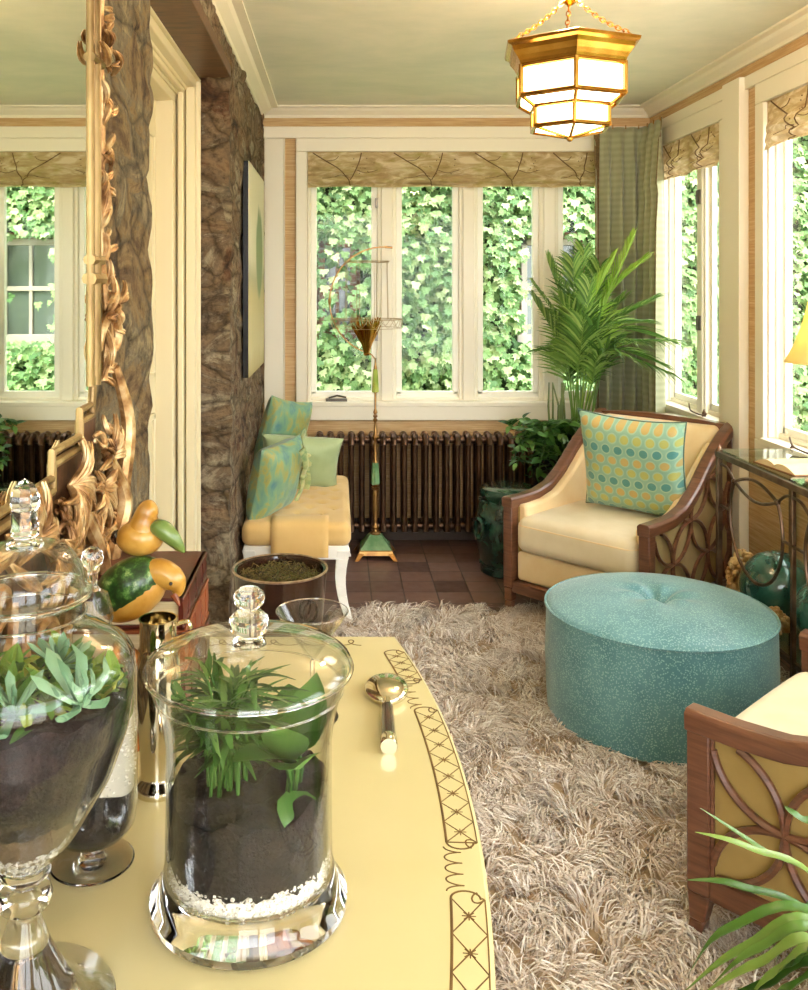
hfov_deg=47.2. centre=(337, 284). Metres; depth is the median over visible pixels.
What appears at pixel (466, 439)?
radiator
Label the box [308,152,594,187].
blind
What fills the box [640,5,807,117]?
trim
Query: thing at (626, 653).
ottoman
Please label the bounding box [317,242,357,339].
window
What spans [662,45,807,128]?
trim
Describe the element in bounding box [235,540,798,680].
floor
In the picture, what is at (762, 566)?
float
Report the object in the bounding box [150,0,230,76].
trim
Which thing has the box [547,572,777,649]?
cushion
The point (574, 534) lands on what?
seat cushion
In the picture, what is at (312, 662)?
martini glass
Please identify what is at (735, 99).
trim
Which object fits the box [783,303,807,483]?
table lamp
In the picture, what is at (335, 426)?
wall
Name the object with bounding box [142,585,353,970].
jar
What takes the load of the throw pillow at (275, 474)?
on the upholstered bench
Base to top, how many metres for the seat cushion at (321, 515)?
0.112 m
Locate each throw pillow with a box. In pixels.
[246,435,308,519]
[254,395,311,456]
[262,429,343,488]
[577,408,686,515]
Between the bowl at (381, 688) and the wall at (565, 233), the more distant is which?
the wall at (565, 233)
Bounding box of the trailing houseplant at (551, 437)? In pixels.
[498,412,580,482]
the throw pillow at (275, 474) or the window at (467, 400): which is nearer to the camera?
the throw pillow at (275, 474)
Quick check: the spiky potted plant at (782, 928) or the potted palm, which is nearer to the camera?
the spiky potted plant at (782, 928)
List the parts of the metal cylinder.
spout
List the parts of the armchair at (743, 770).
leg, arm rail, rail, panel, arm rail, leg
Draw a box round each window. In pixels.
[296,138,593,419]
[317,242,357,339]
[517,239,580,343]
[662,101,721,421]
[755,60,807,478]
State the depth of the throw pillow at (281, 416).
4.57 m
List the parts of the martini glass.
stem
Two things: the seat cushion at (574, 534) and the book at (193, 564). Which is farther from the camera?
the seat cushion at (574, 534)
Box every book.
[72,578,208,673]
[73,551,206,628]
[180,615,209,701]
[753,458,807,475]
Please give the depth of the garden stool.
4.45 m
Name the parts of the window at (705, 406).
sash, frame, sill, sash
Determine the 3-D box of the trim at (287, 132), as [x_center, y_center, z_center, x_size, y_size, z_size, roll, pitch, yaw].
[0.661,-0.851,5.130,2.163,0.065,0.020,0,0,0]
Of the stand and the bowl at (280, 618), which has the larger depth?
the stand
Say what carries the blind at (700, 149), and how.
attached to the window at (705, 406)
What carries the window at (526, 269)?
in the wall at (565, 233)
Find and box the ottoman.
[544,572,780,765]
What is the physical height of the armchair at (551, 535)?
0.828 m
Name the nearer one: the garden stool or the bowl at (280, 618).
the bowl at (280, 618)
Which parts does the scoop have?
handle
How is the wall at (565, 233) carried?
on the ground
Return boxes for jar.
[50,546,137,886]
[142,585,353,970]
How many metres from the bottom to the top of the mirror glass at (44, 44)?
1.150 m
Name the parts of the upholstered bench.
leg, leg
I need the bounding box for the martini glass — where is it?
[276,598,348,727]
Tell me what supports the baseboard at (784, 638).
attached to the wall at (764, 524)
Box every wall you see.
[0,0,264,655]
[262,118,649,517]
[317,232,584,324]
[650,34,807,562]
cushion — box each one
[242,475,350,544]
[518,499,659,572]
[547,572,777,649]
[608,413,718,477]
[735,672,807,735]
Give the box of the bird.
[110,499,184,555]
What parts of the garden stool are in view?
relief handle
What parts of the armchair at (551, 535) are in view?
leg, panel, rail, arm rail, seat, leg, rail, arm rail, panel, rail, leg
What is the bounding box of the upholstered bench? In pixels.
[242,475,352,621]
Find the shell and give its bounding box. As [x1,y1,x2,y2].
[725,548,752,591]
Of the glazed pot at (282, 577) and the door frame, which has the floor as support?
the glazed pot at (282, 577)
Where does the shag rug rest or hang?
on the floor
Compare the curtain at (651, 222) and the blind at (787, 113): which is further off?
the curtain at (651, 222)
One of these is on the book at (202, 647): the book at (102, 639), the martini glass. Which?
the book at (102, 639)
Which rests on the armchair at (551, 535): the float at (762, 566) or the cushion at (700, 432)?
the cushion at (700, 432)
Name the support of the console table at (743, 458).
on the floor
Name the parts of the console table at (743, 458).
leg, glass, leg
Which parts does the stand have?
foot frame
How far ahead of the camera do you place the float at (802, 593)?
2.95 m
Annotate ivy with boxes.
[317,135,807,431]
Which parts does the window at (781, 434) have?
frame, sill, sash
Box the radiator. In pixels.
[315,431,535,532]
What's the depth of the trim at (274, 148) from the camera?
5.12 m
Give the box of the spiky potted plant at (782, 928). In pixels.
[686,806,807,989]
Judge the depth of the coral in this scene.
3.11 m
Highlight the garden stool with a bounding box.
[474,481,533,578]
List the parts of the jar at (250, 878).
glass lid, glass, knob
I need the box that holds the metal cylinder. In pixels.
[136,611,192,802]
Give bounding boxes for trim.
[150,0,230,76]
[212,0,277,114]
[263,126,643,138]
[264,105,648,117]
[264,138,284,411]
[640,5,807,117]
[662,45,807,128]
[722,77,748,558]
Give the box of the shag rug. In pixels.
[322,598,807,989]
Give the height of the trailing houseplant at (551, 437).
0.364 m
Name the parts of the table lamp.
lamp shade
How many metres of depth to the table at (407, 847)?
0.97 m
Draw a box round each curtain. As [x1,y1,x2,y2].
[594,125,642,410]
[637,116,665,412]
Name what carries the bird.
on the book at (193, 564)
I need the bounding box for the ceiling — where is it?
[243,0,807,104]
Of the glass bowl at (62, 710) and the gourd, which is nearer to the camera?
the glass bowl at (62, 710)
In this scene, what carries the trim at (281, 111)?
attached to the wall at (335, 426)
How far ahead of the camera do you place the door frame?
3.44 m
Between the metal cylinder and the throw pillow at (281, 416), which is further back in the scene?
the throw pillow at (281, 416)
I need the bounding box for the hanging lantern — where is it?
[505,0,641,141]
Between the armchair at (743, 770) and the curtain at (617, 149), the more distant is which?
the curtain at (617, 149)
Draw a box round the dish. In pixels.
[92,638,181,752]
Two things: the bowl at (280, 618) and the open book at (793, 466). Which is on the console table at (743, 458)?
the open book at (793, 466)
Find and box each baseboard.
[351,518,475,539]
[779,633,800,664]
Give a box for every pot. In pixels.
[232,553,327,636]
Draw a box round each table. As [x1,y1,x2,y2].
[0,637,495,989]
[715,445,807,677]
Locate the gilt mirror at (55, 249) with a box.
[0,0,135,659]
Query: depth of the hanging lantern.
2.49 m
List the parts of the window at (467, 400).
sash, sash, sill, sash, sash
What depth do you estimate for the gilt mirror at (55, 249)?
1.28 m
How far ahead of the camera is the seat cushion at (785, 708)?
2.13 m
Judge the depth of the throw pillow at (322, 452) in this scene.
4.45 m
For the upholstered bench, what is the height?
0.437 m
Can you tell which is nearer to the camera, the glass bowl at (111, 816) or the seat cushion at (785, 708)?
the glass bowl at (111, 816)
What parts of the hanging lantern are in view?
chain, chain, pane, sloping pane, stem, pane, brass frame, pane, chain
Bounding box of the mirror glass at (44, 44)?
[0,0,88,507]
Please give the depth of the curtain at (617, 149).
5.04 m
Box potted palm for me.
[525,227,691,485]
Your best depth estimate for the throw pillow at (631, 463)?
3.84 m
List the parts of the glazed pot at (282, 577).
ring handle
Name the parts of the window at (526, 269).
pane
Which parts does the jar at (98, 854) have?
glass lid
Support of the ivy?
attached to the wall at (565, 233)
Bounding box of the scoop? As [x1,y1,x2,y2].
[364,673,408,753]
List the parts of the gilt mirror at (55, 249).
carved rail, moulding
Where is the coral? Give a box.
[769,606,789,634]
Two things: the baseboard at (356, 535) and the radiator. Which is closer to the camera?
the radiator
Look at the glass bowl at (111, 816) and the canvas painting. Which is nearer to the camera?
the glass bowl at (111, 816)
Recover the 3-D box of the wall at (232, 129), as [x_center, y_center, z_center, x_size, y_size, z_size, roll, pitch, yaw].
[-0.653,0.215,1.776,0.495,2.410,6.752,0,0,0]
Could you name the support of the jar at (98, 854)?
on the table at (407, 847)
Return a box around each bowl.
[0,582,134,879]
[63,616,137,852]
[277,613,346,659]
[364,673,408,704]
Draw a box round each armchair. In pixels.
[502,407,732,609]
[684,629,807,939]
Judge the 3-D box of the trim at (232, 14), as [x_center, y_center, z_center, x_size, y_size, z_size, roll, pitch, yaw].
[-0.381,-0.962,1.770,0.098,0.057,6.740,0,0,0]
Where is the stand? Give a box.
[328,246,402,561]
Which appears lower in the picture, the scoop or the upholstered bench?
the scoop
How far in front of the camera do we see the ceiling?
3.73 m
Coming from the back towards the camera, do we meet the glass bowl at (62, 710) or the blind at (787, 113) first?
the blind at (787, 113)
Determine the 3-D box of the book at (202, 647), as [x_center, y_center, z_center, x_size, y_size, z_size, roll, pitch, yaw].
[-0.300,0.587,1.427,0.171,0.064,0.245,0,0,0]
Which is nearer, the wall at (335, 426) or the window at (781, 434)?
the window at (781, 434)
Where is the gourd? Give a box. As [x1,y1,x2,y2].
[92,555,185,622]
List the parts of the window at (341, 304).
pane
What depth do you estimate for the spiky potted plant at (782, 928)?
1.21 m
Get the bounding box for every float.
[739,550,805,616]
[796,583,807,635]
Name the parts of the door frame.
panel moulding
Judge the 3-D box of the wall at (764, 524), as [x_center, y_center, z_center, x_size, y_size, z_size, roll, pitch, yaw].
[1.788,0.215,1.770,0.090,2.410,6.740,0,0,0]
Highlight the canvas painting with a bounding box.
[243,161,263,377]
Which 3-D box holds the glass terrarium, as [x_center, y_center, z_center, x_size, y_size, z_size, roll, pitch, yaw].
[-0.268,0.392,0.787,0.184,0.454,0.184,0,0,-43]
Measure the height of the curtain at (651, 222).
2.277 m
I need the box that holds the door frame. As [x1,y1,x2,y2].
[146,6,200,550]
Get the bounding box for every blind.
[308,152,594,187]
[663,123,718,179]
[764,85,807,150]

